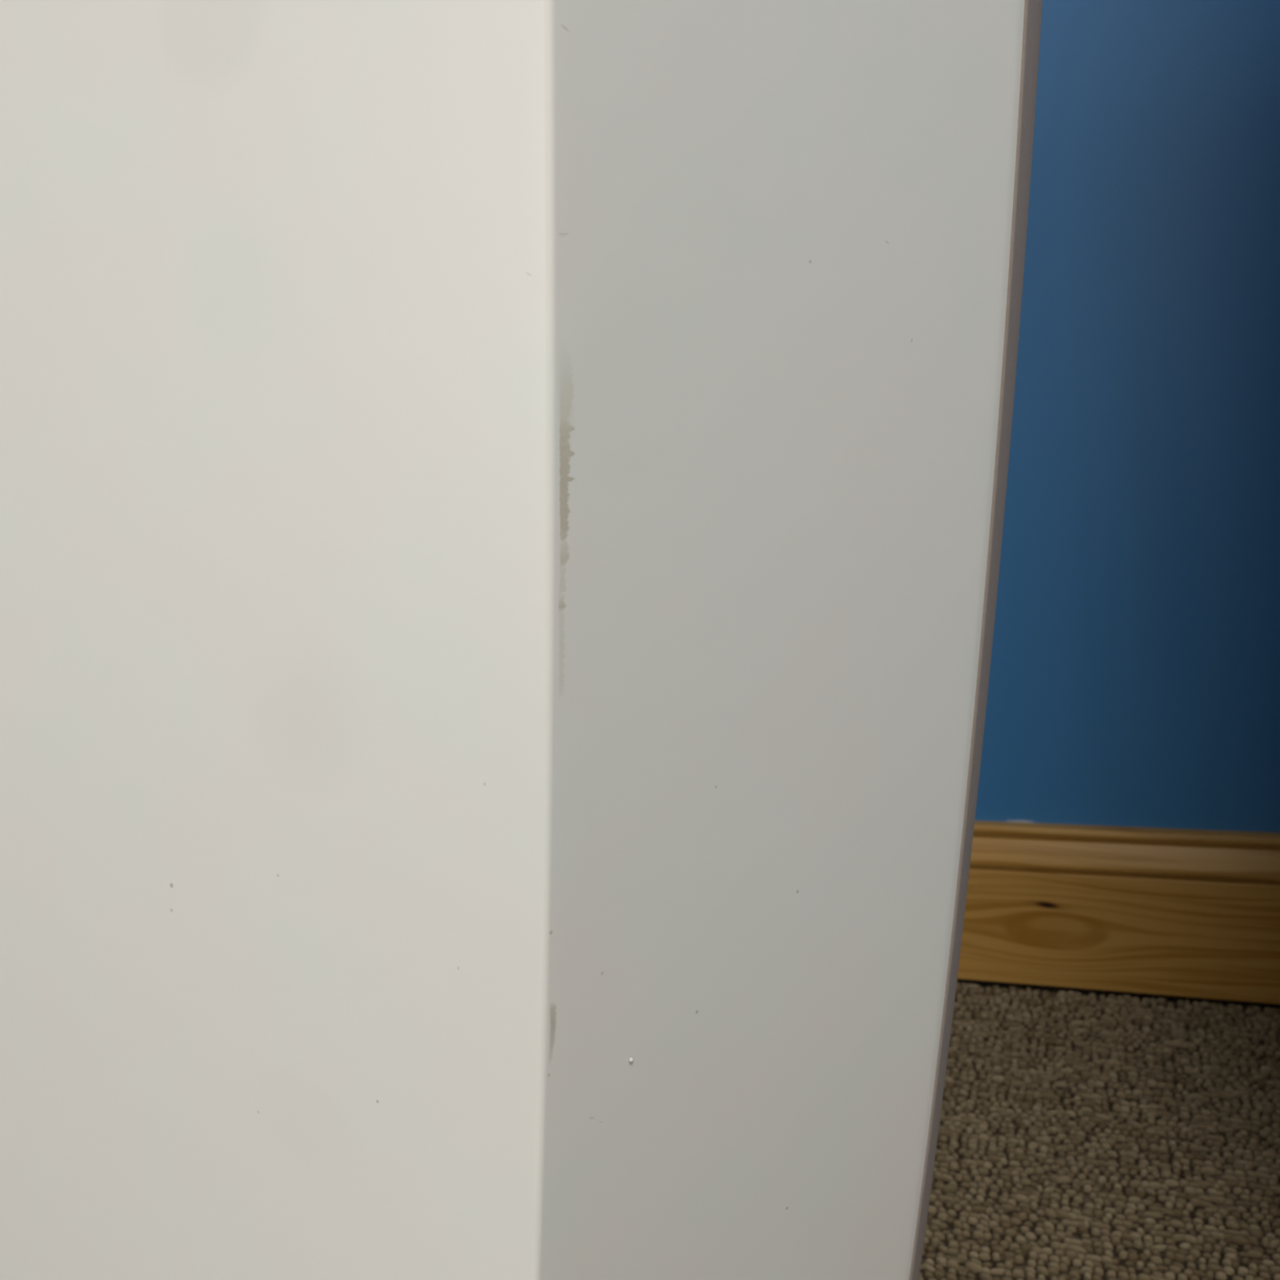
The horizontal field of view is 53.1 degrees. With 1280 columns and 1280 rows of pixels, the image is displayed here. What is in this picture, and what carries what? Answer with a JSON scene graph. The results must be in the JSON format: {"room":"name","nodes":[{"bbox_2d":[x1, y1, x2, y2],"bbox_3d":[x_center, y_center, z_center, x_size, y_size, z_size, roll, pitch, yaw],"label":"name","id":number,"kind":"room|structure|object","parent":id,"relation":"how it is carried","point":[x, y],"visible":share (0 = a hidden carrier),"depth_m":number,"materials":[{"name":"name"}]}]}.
{"room":"bedroom","nodes":[
{"label":"bedroom","id":0,"kind":"room"},
{"bbox_2d":[920,978,1279,1279],"bbox_3d":[-0.224,0.738,-0.353,4.800,0.100,3.455,0,14,19],"label":"floor","id":1,"kind":"structure","parent":0,"point":[1174,999],"depth_m":0.88,"materials":[{"name":"beige carpet"}]},
{"bbox_2d":[0,0,1042,1279],"bbox_3d":[-0.107,0.036,0.485,0.520,0.865,0.298,0,14,19],"label":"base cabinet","id":2,"kind":"object","parent":1,"relation":"on","point":[502,502],"visible":1,"depth_m":0.36,"materials":[{"name":"white wood"}]},
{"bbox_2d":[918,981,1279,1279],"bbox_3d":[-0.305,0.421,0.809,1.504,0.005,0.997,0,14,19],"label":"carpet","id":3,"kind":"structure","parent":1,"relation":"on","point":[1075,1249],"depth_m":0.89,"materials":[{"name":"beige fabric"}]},
{"bbox_2d":[974,0,1279,832],"bbox_3d":[-0.746,-0.873,1.234,2.592,2.410,0.100,0,14,19],"label":"wall","id":4,"kind":"structure","parent":0,"point":[1134,681],"depth_m":0.98,"materials":[{"name":"blue paint"}]},
{"bbox_2d":[957,820,1279,1004],"bbox_3d":[-0.679,0.230,1.435,2.574,0.141,0.018,0,14,19],"label":"baseboard","id":5,"kind":"structure","parent":4,"relation":"attached to","point":[1157,911],"depth_m":1.05,"materials":[{"name":"brown wood"}]}
]}

